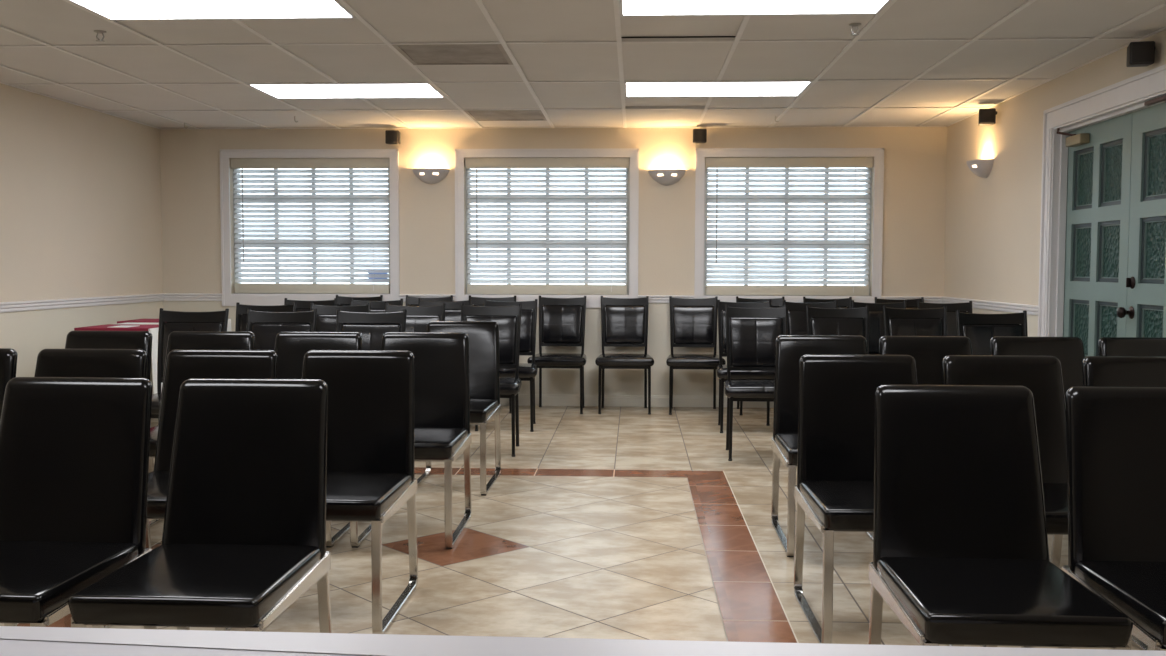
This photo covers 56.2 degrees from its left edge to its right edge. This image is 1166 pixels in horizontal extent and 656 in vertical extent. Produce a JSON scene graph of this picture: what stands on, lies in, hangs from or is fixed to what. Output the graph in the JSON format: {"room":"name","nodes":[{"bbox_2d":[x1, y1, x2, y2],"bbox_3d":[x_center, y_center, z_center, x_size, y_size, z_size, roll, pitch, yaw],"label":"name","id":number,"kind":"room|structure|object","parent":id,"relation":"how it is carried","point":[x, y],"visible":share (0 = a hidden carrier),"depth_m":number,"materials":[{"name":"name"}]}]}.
{"room":"meeting room","nodes":[
{"label":"meeting room","id":0,"kind":"room"},
{"bbox_2d":[0,83,162,376],"bbox_3d":[-4.088,-0.264,2.014,0.160,2.668,14.980,0,3,3],"label":"wall","id":1,"kind":"structure","parent":0,"point":[80,187],"depth_m":7.93,"materials":[{"name":"paint"}]},
{"bbox_2d":[0,293,164,312],"bbox_3d":[-3.993,0.145,2.112,0.026,0.065,14.820,0,3,3],"label":"trim","id":2,"kind":"structure","parent":1,"relation":"attached to","point":[108,300],"depth_m":7.99,"materials":[{"name":"white paint"}]},
{"bbox_2d":[160,126,947,395],"bbox_3d":[-0.305,-0.669,9.402,7.020,2.668,0.160,0,3,3],"label":"wall","id":3,"kind":"structure","parent":0,"point":[915,158],"depth_m":9.32,"materials":[{"name":"paint"}]},
{"bbox_2d":[219,149,399,305],"bbox_3d":[-2.348,-0.863,9.475,1.548,1.347,0.187,0,3,3],"label":"window","id":4,"kind":"structure","parent":3,"relation":"in","point":[228,299],"depth_m":9.41,"materials":[{"name":"white paint"}]},
{"bbox_2d":[231,158,389,293],"bbox_3d":[-2.349,-0.880,9.443,1.382,1.162,0.068,0,3,3],"label":"window blind","id":5,"kind":"object","parent":4,"relation":"attached to","point":[253,268],"visible":1,"depth_m":9.44,"materials":[{"name":"white plastic"}]},
{"bbox_2d":[368,273,387,278],"bbox_3d":[-1.787,-0.455,9.517,0.170,0.116,0.002,0,3,3],"label":"notice","id":6,"kind":"object","parent":4,"relation":"attached to","point":[368,273],"visible":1,"depth_m":9.52,"materials":[{"name":"blue paper"}]},
{"bbox_2d":[385,130,400,143],"bbox_3d":[-1.601,-1.609,9.240,0.115,0.113,0.180,0,3,3],"label":"loudspeaker","id":7,"kind":"object","parent":3,"relation":"attached to","point":[391,136],"visible":1,"depth_m":9.15,"materials":[{"name":"black plastic"}]},
{"bbox_2d":[412,168,449,183],"bbox_3d":[-1.301,-1.287,9.262,0.320,0.128,0.142,0,3,3],"label":"wall lamp","id":8,"kind":"object","parent":3,"relation":"attached to","point":[431,176],"visible":1,"depth_m":9.24,"materials":[{"name":"white paint"}]},
{"bbox_2d":[455,148,638,307],"bbox_3d":[-0.307,-0.852,9.379,1.565,1.347,0.187,0,3,3],"label":"window","id":9,"kind":"structure","parent":3,"relation":"in","point":[592,301],"depth_m":9.31,"materials":[{"name":"white paint"}]},
{"bbox_2d":[465,158,628,294],"bbox_3d":[-0.309,-0.869,9.347,1.399,1.162,0.068,0,3,3],"label":"window blind","id":10,"kind":"object","parent":9,"relation":"attached to","point":[598,261],"visible":1,"depth_m":9.35,"materials":[{"name":"white plastic"}]},
{"bbox_2d":[164,293,942,302],"bbox_3d":[-0.310,-0.251,9.333,6.700,0.065,0.026,0,3,3],"label":"trim","id":11,"kind":"structure","parent":3,"relation":"attached to","point":[168,296],"depth_m":9.37,"materials":[{"name":"white paint"}]},
{"bbox_2d":[500,394,773,407],"bbox_3d":[-0.312,0.620,9.387,6.700,0.096,0.016,0,3,3],"label":"baseboard","id":12,"kind":"structure","parent":3,"relation":"attached to","point":[524,399],"depth_m":9.35,"materials":[{"name":"paint"}]},
{"bbox_2d":[648,169,685,185],"bbox_3d":[0.707,-1.264,9.168,0.320,0.128,0.142,0,3,3],"label":"wall lamp","id":13,"kind":"object","parent":3,"relation":"attached to","point":[666,177],"visible":1,"depth_m":9.15,"materials":[{"name":"white paint"}]},
{"bbox_2d":[693,129,706,142],"bbox_3d":[0.972,-1.598,9.119,0.115,0.113,0.180,0,3,3],"label":"loudspeaker","id":14,"kind":"object","parent":3,"relation":"attached to","point":[699,135],"visible":1,"depth_m":9.03,"materials":[{"name":"black plastic"}]},
{"bbox_2d":[694,148,883,307],"bbox_3d":[1.735,-0.841,9.282,1.568,1.347,0.187,0,3,3],"label":"window","id":15,"kind":"structure","parent":3,"relation":"in","point":[701,173],"depth_m":9.20,"materials":[{"name":"white paint"}]},
{"bbox_2d":[705,157,872,295],"bbox_3d":[1.734,-0.858,9.251,1.402,1.162,0.068,0,3,3],"label":"window blind","id":16,"kind":"object","parent":15,"relation":"attached to","point":[715,162],"visible":1,"depth_m":9.25,"materials":[{"name":"white plastic"}]},
{"bbox_2d":[0,405,1139,649],"bbox_3d":[-0.662,1.082,2.007,7.020,0.001,15.140,0,3,3],"label":"floor","id":17,"kind":"structure","parent":0,"point":[619,522],"depth_m":4.61,"materials":[{"name":"tile"}]},
{"bbox_2d":[0,348,17,418],"bbox_3d":[-2.352,0.532,3.849,0.452,0.882,0.637,0,3,3],"label":"leather chair","id":18,"kind":"object","parent":17,"relation":"on","point":[8,356],"visible":0.25,"depth_m":4.07,"materials":[{"name":"black leather"}]},
{"bbox_2d":[0,377,156,628],"bbox_3d":[-1.424,0.595,2.783,0.452,0.882,0.637,0,3,3],"label":"leather chair","id":19,"kind":"object","parent":17,"relation":"on","point":[74,451],"visible":0.89,"depth_m":2.97,"materials":[{"name":"black leather"}]},
{"bbox_2d":[34,349,151,627],"bbox_3d":[-1.853,0.535,3.825,0.452,0.882,0.637,0,3,3],"label":"leather chair","id":20,"kind":"object","parent":17,"relation":"on","point":[95,363],"visible":0.18,"depth_m":4.06,"materials":[{"name":"black leather"}]},
{"bbox_2d":[65,331,153,472],"bbox_3d":[-2.281,0.470,4.961,0.452,0.882,0.637,0,3,3],"label":"leather chair","id":21,"kind":"object","parent":17,"relation":"on","point":[142,340],"visible":0.23,"depth_m":5.20,"materials":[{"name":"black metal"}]},
{"bbox_2d":[93,349,276,630],"bbox_3d":[-1.358,0.538,3.802,0.452,0.882,0.637,0,3,3],"label":"leather chair","id":22,"kind":"object","parent":17,"relation":"on","point":[182,365],"visible":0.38,"depth_m":4.03,"materials":[{"name":"black leather"}]},
{"bbox_2d":[151,308,228,419],"bbox_3d":[-2.265,0.372,6.112,0.476,0.948,0.527,0,3,3],"label":"dining chair","id":23,"kind":"object","parent":17,"relation":"on","point":[169,321],"visible":0.33,"depth_m":6.31,"materials":[{"name":"black leather"}]},
{"bbox_2d":[68,378,331,632],"bbox_3d":[-0.927,0.598,2.755,0.452,0.882,0.637,0,3,3],"label":"leather chair","id":24,"kind":"object","parent":17,"relation":"on","point":[244,533],"visible":1,"depth_m":2.94,"materials":[{"name":"black leather"}]},
{"bbox_2d":[149,331,254,526],"bbox_3d":[-1.781,0.473,4.938,0.452,0.882,0.637,0,3,2],"label":"leather chair","id":25,"kind":"object","parent":17,"relation":"on","point":[196,340],"visible":0.26,"depth_m":5.17,"materials":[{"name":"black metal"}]},
{"bbox_2d":[235,302,295,330],"bbox_3d":[-2.146,0.315,7.134,0.476,0.948,0.527,0,3,3],"label":"dining chair","id":26,"kind":"object","parent":17,"relation":"on","point":[241,320],"visible":0.09,"depth_m":7.34,"materials":[{"name":"black leather"}]},
{"bbox_2d":[247,309,316,350],"bbox_3d":[-1.749,0.375,6.096,0.476,0.948,0.527,0,3,2],"label":"dining chair","id":27,"kind":"object","parent":17,"relation":"on","point":[267,325],"visible":0.12,"depth_m":6.29,"materials":[{"name":"black leather"}]},
{"bbox_2d":[284,298,336,311],"bbox_3d":[-2.106,0.256,8.182,0.476,0.948,0.527,0,3,2],"label":"dining chair","id":28,"kind":"object","parent":17,"relation":"on","point":[301,306],"visible":0.06,"depth_m":8.39,"materials":[{"name":"black leather"}]},
{"bbox_2d":[274,332,361,546],"bbox_3d":[-1.267,0.476,4.908,0.452,0.882,0.637,0,3,3],"label":"leather chair","id":29,"kind":"object","parent":17,"relation":"on","point":[290,349],"visible":0.14,"depth_m":5.14,"materials":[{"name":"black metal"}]},
{"bbox_2d":[261,350,417,633],"bbox_3d":[-0.846,0.540,3.784,0.452,0.882,0.637,0,3,3],"label":"leather chair","id":30,"kind":"object","parent":17,"relation":"on","point":[371,458],"visible":0.62,"depth_m":3.97,"materials":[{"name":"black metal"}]},
{"bbox_2d":[310,303,370,331],"bbox_3d":[-1.637,0.318,7.114,0.476,0.948,0.527,0,3,2],"label":"dining chair","id":31,"kind":"object","parent":17,"relation":"on","point":[326,315],"visible":0.06,"depth_m":7.32,"materials":[{"name":"black leather"}]},
{"bbox_2d":[336,295,382,305],"bbox_3d":[-1.934,0.202,9.151,0.476,0.948,0.527,0,3,3],"label":"dining chair","id":32,"kind":"object","parent":17,"relation":"on","point":[341,301],"visible":0.06,"depth_m":9.36,"materials":[{"name":"black leather"}]},
{"bbox_2d":[336,309,406,350],"bbox_3d":[-1.230,0.378,6.066,0.476,0.948,0.527,0,3,3],"label":"dining chair","id":33,"kind":"object","parent":17,"relation":"on","point":[372,326],"visible":0.18,"depth_m":6.26,"materials":[{"name":"black leather"}]},
{"bbox_2d":[350,298,402,312],"bbox_3d":[-1.591,0.259,8.164,0.476,0.948,0.527,0,3,2],"label":"dining chair","id":34,"kind":"object","parent":17,"relation":"on","point":[376,306],"visible":0.11,"depth_m":8.38,"materials":[{"name":"black leather"}]},
{"bbox_2d":[350,332,471,548],"bbox_3d":[-0.756,0.478,4.888,0.452,0.882,0.637,0,3,2],"label":"leather chair","id":35,"kind":"object","parent":17,"relation":"on","point":[442,432],"visible":0.58,"depth_m":5.08,"materials":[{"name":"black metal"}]},
{"bbox_2d":[385,303,445,332],"bbox_3d":[-1.139,0.320,7.100,0.476,0.948,0.527,0,3,4],"label":"dining chair","id":36,"kind":"object","parent":17,"relation":"on","point":[418,318],"visible":0.09,"depth_m":7.30,"materials":[{"name":"black leather"}]},
{"bbox_2d":[405,295,452,305],"bbox_3d":[-1.332,0.205,9.125,0.476,0.948,0.527,0,3,4],"label":"dining chair","id":37,"kind":"object","parent":17,"relation":"on","point":[413,301],"visible":0.07,"depth_m":9.34,"materials":[{"name":"black leather"}]},
{"bbox_2d":[418,299,470,320],"bbox_3d":[-1.070,0.262,8.135,0.476,0.948,0.527,0,3,3],"label":"dining chair","id":38,"kind":"object","parent":17,"relation":"on","point":[452,308],"visible":0.05,"depth_m":8.34,"materials":[{"name":"black leather"}]},
{"bbox_2d":[417,321,500,494],"bbox_3d":[-0.703,0.417,5.971,0.452,0.882,0.637,0,3,3],"label":"leather chair","id":39,"kind":"object","parent":17,"relation":"on","point":[484,369],"visible":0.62,"depth_m":6.16,"materials":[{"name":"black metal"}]},
{"bbox_2d":[461,303,521,456],"bbox_3d":[-0.626,0.323,7.072,0.476,0.948,0.527,0,3,3],"label":"dining chair","id":40,"kind":"object","parent":17,"relation":"on","point":[508,318],"visible":0.52,"depth_m":7.24,"materials":[{"name":"black leather"}]},
{"bbox_2d":[469,295,515,412],"bbox_3d":[-0.782,0.208,9.098,0.476,0.948,0.527,0,3,2],"label":"dining chair","id":41,"kind":"object","parent":17,"relation":"on","point":[475,301],"visible":0.07,"depth_m":9.31,"materials":[{"name":"black metal"}]},
{"bbox_2d":[475,299,537,431],"bbox_3d":[-0.562,0.265,8.113,0.476,0.948,0.527,0,3,2],"label":"dining chair","id":42,"kind":"object","parent":17,"relation":"on","point":[527,371],"visible":0.47,"depth_m":8.27,"materials":[{"name":"black metal"}]},
{"bbox_2d":[527,296,585,413],"bbox_3d":[-0.195,0.212,9.071,0.476,0.948,0.527,0,3,5],"label":"dining chair","id":43,"kind":"object","parent":17,"relation":"on","point":[561,320],"visible":0.95,"depth_m":9.24,"materials":[{"name":"black leather"}]},
{"bbox_2d":[0,626,1165,655],"bbox_3d":[-0.024,0.749,0.840,2.500,0.801,0.689,0,3,3],"label":"table","id":44,"kind":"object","parent":17,"relation":"on","point":[14,640],"depth_m":1.13,"materials":[{"name":"white laminate"}]},
{"bbox_2d":[0,639,362,655],"bbox_3d":[-0.023,0.364,0.818,2.500,0.028,0.688,0,3,3],"label":"countertop","id":45,"kind":"structure","parent":44,"relation":"on","point":[7,647],"depth_m":1.12,"materials":[{"name":"white laminate"}]},
{"bbox_2d":[595,296,653,414],"bbox_3d":[0.345,0.214,9.050,0.476,0.948,0.527,0,3,2],"label":"dining chair","id":46,"kind":"object","parent":17,"relation":"on","point":[624,321],"visible":1,"depth_m":9.22,"materials":[{"name":"black leather"}]},
{"bbox_2d":[666,296,725,414],"bbox_3d":[0.921,0.218,9.018,0.476,0.948,0.527,0,3,3],"label":"dining chair","id":47,"kind":"object","parent":17,"relation":"on","point":[693,322],"visible":0.95,"depth_m":9.18,"materials":[{"name":"black leather"}]},
{"bbox_2d":[716,300,774,432],"bbox_3d":[1.210,0.273,8.049,0.476,0.948,0.527,0,3,2],"label":"dining chair","id":48,"kind":"object","parent":17,"relation":"on","point":[721,369],"visible":0.43,"depth_m":8.21,"materials":[{"name":"black metal"}]},
{"bbox_2d":[724,305,786,460],"bbox_3d":[1.121,0.336,6.924,0.476,0.948,0.527,0,3,2],"label":"dining chair","id":49,"kind":"object","parent":17,"relation":"on","point":[751,333],"visible":0.72,"depth_m":7.09,"materials":[{"name":"black leather"}]},
{"bbox_2d":[736,296,783,414],"bbox_3d":[1.487,0.220,8.999,0.476,0.948,0.527,0,3,2],"label":"dining chair","id":50,"kind":"object","parent":17,"relation":"on","point":[777,302],"visible":0.06,"depth_m":9.20,"materials":[{"name":"black metal"}]},
{"bbox_2d":[783,300,836,334],"bbox_3d":[1.709,0.275,8.035,0.476,0.948,0.527,0,3,2],"label":"dining chair","id":51,"kind":"object","parent":17,"relation":"on","point":[796,312],"visible":0.17,"depth_m":8.23,"materials":[{"name":"black leather"}]},
{"bbox_2d":[771,335,872,556],"bbox_3d":[1.075,0.491,4.753,0.452,0.882,0.637,0,3,3],"label":"leather chair","id":52,"kind":"object","parent":17,"relation":"on","point":[789,349],"visible":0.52,"depth_m":4.97,"materials":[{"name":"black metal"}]},
{"bbox_2d":[803,297,851,307],"bbox_3d":[2.049,0.223,8.976,0.476,0.948,0.527,0,3,2],"label":"dining chair","id":53,"kind":"object","parent":17,"relation":"on","point":[841,303],"visible":0.08,"depth_m":9.18,"materials":[{"name":"black leather"}]},
{"bbox_2d":[806,305,868,354],"bbox_3d":[1.648,0.338,6.910,0.476,0.948,0.527,0,3,3],"label":"dining chair","id":54,"kind":"object","parent":17,"relation":"on","point":[820,321],"visible":0.25,"depth_m":7.10,"materials":[{"name":"black leather"}]},
{"bbox_2d":[793,354,963,645],"bbox_3d":[0.972,0.552,3.655,0.452,0.882,0.637,0,3,2],"label":"leather chair","id":55,"kind":"object","parent":17,"relation":"on","point":[834,487],"visible":0.52,"depth_m":3.85,"materials":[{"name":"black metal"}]},
{"bbox_2d":[851,300,905,354],"bbox_3d":[2.215,0.278,8.014,0.476,0.948,0.527,0,3,3],"label":"dining chair","id":56,"kind":"object","parent":17,"relation":"on","point":[876,316],"visible":0.12,"depth_m":8.20,"materials":[{"name":"black leather"}]},
{"bbox_2d":[875,297,923,308],"bbox_3d":[2.638,0.227,8.940,0.476,0.948,0.527,0,3,3],"label":"dining chair","id":57,"kind":"object","parent":17,"relation":"on","point":[910,303],"visible":0.05,"depth_m":9.15,"materials":[{"name":"black leather"}]},
{"bbox_2d":[883,306,946,335],"bbox_3d":[2.144,0.341,6.889,0.476,0.948,0.527,0,3,3],"label":"dining chair","id":58,"kind":"object","parent":17,"relation":"on","point":[897,321],"visible":0.2,"depth_m":7.08,"materials":[{"name":"black leather"}]},
{"bbox_2d":[879,336,971,384],"bbox_3d":[1.546,0.494,4.725,0.452,0.882,0.637,0,3,3],"label":"leather chair","id":59,"kind":"object","parent":17,"relation":"on","point":[928,352],"visible":0.15,"depth_m":4.96,"materials":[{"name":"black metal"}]},
{"bbox_2d":[917,301,971,335],"bbox_3d":[2.705,0.281,7.984,0.476,0.948,0.527,0,3,2],"label":"dining chair","id":60,"kind":"object","parent":17,"relation":"on","point":[951,307],"visible":0.12,"depth_m":8.19,"materials":[{"name":"black leather"}]},
{"bbox_2d":[956,310,1027,355],"bbox_3d":[2.371,0.383,6.148,0.476,0.948,0.527,0,3,2],"label":"dining chair","id":61,"kind":"object","parent":17,"relation":"on","point":[979,328],"visible":0.23,"depth_m":6.34,"materials":[{"name":"black leather"}]},
{"bbox_2d":[868,385,1132,649],"bbox_3d":[0.971,0.610,2.642,0.452,0.882,0.637,0,3,3],"label":"leather chair","id":62,"kind":"object","parent":17,"relation":"on","point":[961,556],"visible":1,"depth_m":2.82,"materials":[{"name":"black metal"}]},
{"bbox_2d":[942,355,1131,649],"bbox_3d":[1.478,0.555,3.630,0.452,0.882,0.637,0,3,3],"label":"leather chair","id":63,"kind":"object","parent":17,"relation":"on","point":[1042,375],"visible":0.27,"depth_m":3.85,"materials":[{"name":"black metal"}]},
{"bbox_2d":[990,336,1084,403],"bbox_3d":[2.050,0.496,4.709,0.452,0.882,0.637,0,3,3],"label":"leather chair","id":64,"kind":"object","parent":17,"relation":"on","point":[1069,350],"visible":0.18,"depth_m":4.94,"materials":[{"name":"black leather"}]},
{"bbox_2d":[1058,386,1165,650],"bbox_3d":[1.466,0.613,2.611,0.452,0.882,0.637,0,3,3],"label":"leather chair","id":65,"kind":"object","parent":17,"relation":"on","point":[1116,436],"visible":0.93,"depth_m":2.81,"materials":[{"name":"black leather"}]},
{"bbox_2d":[1082,356,1165,649],"bbox_3d":[1.970,0.558,3.612,0.452,0.882,0.637,0,3,3],"label":"leather chair","id":66,"kind":"object","parent":17,"relation":"on","point":[1098,371],"visible":0.25,"depth_m":3.85,"materials":[{"name":"black leather"}]},
{"bbox_2d":[1098,337,1165,356],"bbox_3d":[2.531,0.499,4.681,0.452,0.882,0.637,0,3,3],"label":"leather chair","id":67,"kind":"object","parent":17,"relation":"on","point":[1107,346],"visible":0.2,"depth_m":4.92,"materials":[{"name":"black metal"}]},
{"bbox_3d":[-3.139,0.328,8.429,0.636,0.771,0.496,0,3,3],"label":"table","id":68,"kind":"object","parent":17,"relation":"on","visible":0},
{"bbox_2d":[147,318,230,330],"bbox_3d":[-3.139,0.175,8.421,0.702,0.470,0.562,0,3,3],"label":"tablecloth","id":69,"kind":"object","parent":68,"relation":"on","point":[229,320],"visible":0.05,"depth_m":8.62,"materials":[{"name":"white fabric"}]},
{"bbox_2d":[117,319,158,323],"bbox_3d":[-3.139,-0.030,8.344,0.652,0.060,0.457,0,3,3],"label":"table runner","id":70,"kind":"object","parent":69,"relation":"on","point":[135,320],"visible":0.08,"depth_m":8.14,"materials":[{"name":"red fabric"}]},
{"bbox_3d":[-3.124,0.370,7.689,0.486,0.771,0.736,0,3,3],"label":"table","id":71,"kind":"object","parent":17,"relation":"on","visible":0},
{"bbox_2d":[118,322,162,393],"bbox_3d":[-3.124,0.216,7.680,0.552,0.470,0.801,0,3,3],"label":"tablecloth","id":72,"kind":"object","parent":71,"relation":"on","point":[154,331],"visible":0.09,"depth_m":7.34,"materials":[{"name":"white fabric"}]},
{"bbox_2d":[74,324,158,330],"bbox_3d":[-3.129,0.223,7.505,0.502,0.470,0.477,0,3,3],"label":"table runner","id":73,"kind":"object","parent":72,"relation":"on","point":[108,327],"visible":0.14,"depth_m":7.28,"materials":[{"name":"red fabric"}]},
{"bbox_2d":[112,325,137,327],"bbox_3d":[-3.124,-0.010,7.427,0.130,0.003,0.200,0,3,3],"label":"paper sheet","id":74,"kind":"object","parent":73,"relation":"on","point":[120,326],"visible":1,"depth_m":7.40,"materials":[{"name":"white paper"}]},
{"bbox_2d":[0,0,1165,127],"bbox_3d":[-0.655,-1.434,1.866,7.020,0.296,15.140,0,3,3],"label":"ceiling","id":75,"kind":"structure","parent":0,"point":[53,22],"depth_m":6.24,"materials":[{"name":"tile"}]},
{"bbox_2d":[94,30,105,41],"bbox_3d":[-2.436,-1.470,5.508,0.060,0.051,0.060,0,3,3],"label":"sprinkler","id":76,"kind":"object","parent":75,"relation":"attached to","point":[95,31],"visible":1,"depth_m":5.50,"materials":[{"name":"metal"}]},
{"bbox_2d":[67,0,355,19],"bbox_3d":[-1.680,-1.503,4.894,1.195,0.104,0.590,0,3,3],"label":"ceiling light","id":77,"kind":"object","parent":75,"relation":"attached to","point":[108,9],"visible":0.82,"depth_m":5.00,"materials":[{"name":"white plastic"}]},
{"bbox_2d":[247,83,445,98],"bbox_3d":[-1.565,-1.640,7.325,1.195,0.104,0.590,0,3,3],"label":"ceiling light","id":78,"kind":"object","parent":75,"relation":"attached to","point":[385,90],"visible":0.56,"depth_m":7.32,"materials":[{"name":"white plastic"}]},
{"bbox_2d":[392,44,512,64],"bbox_3d":[-0.709,-1.537,6.068,0.584,0.043,0.584,0,3,3],"label":"ceiling vent","id":79,"kind":"object","parent":75,"relation":"in","point":[432,54],"visible":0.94,"depth_m":6.07,"materials":[{"name":"white metal"}]},
{"bbox_2d":[464,110,546,120],"bbox_3d":[-0.594,-1.674,8.500,0.584,0.043,0.584,0,3,3],"label":"ceiling vent","id":80,"kind":"object","parent":75,"relation":"in","point":[476,115],"visible":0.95,"depth_m":8.52,"materials":[{"name":"white metal"}]},
{"bbox_2d":[0,0,1165,128],"bbox_3d":[-0.656,-1.283,1.874,6.700,0.006,14.820,0,3,3],"label":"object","id":81,"kind":"structure","parent":75,"relation":"attached to","point":[344,3],"depth_m":6.56,"materials":[{"name":"white metal"}]},
{"bbox_2d":[624,81,812,96],"bbox_3d":[0.871,-1.627,7.211,1.195,0.104,0.590,0,3,3],"label":"ceiling light","id":82,"kind":"object","parent":75,"relation":"attached to","point":[774,88],"visible":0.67,"depth_m":7.22,"materials":[{"name":"white plastic"}]},
{"bbox_2d":[619,0,891,15],"bbox_3d":[0.755,-1.490,4.779,1.195,0.104,0.590,0,3,3],"label":"ceiling light","id":83,"kind":"object","parent":75,"relation":"attached to","point":[626,7],"visible":1,"depth_m":4.93,"materials":[{"name":"white plastic"}]},
{"bbox_2d":[849,23,860,35],"bbox_3d":[1.321,-1.448,5.301,0.060,0.051,0.060,0,3,3],"label":"sprinkler","id":84,"kind":"object","parent":75,"relation":"attached to","point":[851,24],"visible":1,"depth_m":5.29,"materials":[{"name":"metal"}]},
{"bbox_2d":[944,29,1165,336],"bbox_3d":[2.764,-0.227,1.691,0.160,2.668,14.980,0,3,3],"label":"wall","id":85,"kind":"structure","parent":0,"point":[992,224],"depth_m":7.66,"materials":[{"name":"paint"}]},
{"bbox_2d":[966,159,993,177],"bbox_3d":[2.918,-1.174,8.088,0.142,0.128,0.320,0,3,3],"label":"wall lamp","id":86,"kind":"object","parent":85,"relation":"attached to","point":[982,168],"visible":1,"depth_m":8.00,"materials":[{"name":"white paint"}]},
{"bbox_2d":[978,108,996,125],"bbox_3d":[2.911,-1.515,7.845,0.134,0.113,0.128,1,3,15],"label":"loudspeaker","id":87,"kind":"object","parent":85,"relation":"attached to","point":[986,116],"visible":1,"depth_m":7.79,"materials":[{"name":"black plastic"}]},
{"bbox_2d":[942,296,1037,315],"bbox_3d":[2.674,0.181,1.799,0.026,0.065,14.820,0,3,3],"label":"trim","id":88,"kind":"structure","parent":85,"relation":"attached to","point":[980,304],"depth_m":7.77,"materials":[{"name":"white paint"}]},
{"bbox_2d":[1038,64,1165,356],"bbox_3d":[2.945,-0.220,5.914,0.198,2.182,2.032,0,3,3],"label":"door","id":89,"kind":"structure","parent":85,"relation":"in","point":[1102,262],"depth_m":6.19,"materials":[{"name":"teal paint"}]},
{"bbox_2d":[1057,128,1089,146],"bbox_3d":[2.926,-1.154,6.544,0.111,0.123,0.279,0,3,3],"label":"door closer","id":90,"kind":"object","parent":89,"relation":"attached to","point":[1074,140],"depth_m":6.48,"materials":[{"name":"beige metal"}]},
{"bbox_2d":[1144,95,1165,105],"bbox_3d":[2.882,-1.099,5.342,0.084,0.080,0.410,0,3,3],"label":"door closer","id":91,"kind":"object","parent":89,"relation":"attached to","point":[1162,98],"depth_m":5.43,"materials":[{"name":"beige metal"}]},
{"bbox_2d":[1126,41,1154,66],"bbox_3d":[2.799,-1.369,5.462,0.134,0.113,0.128,1,3,15],"label":"loudspeaker","id":92,"kind":"object","parent":85,"relation":"attached to","point":[1139,54],"visible":1,"depth_m":5.41,"materials":[{"name":"black plastic"}]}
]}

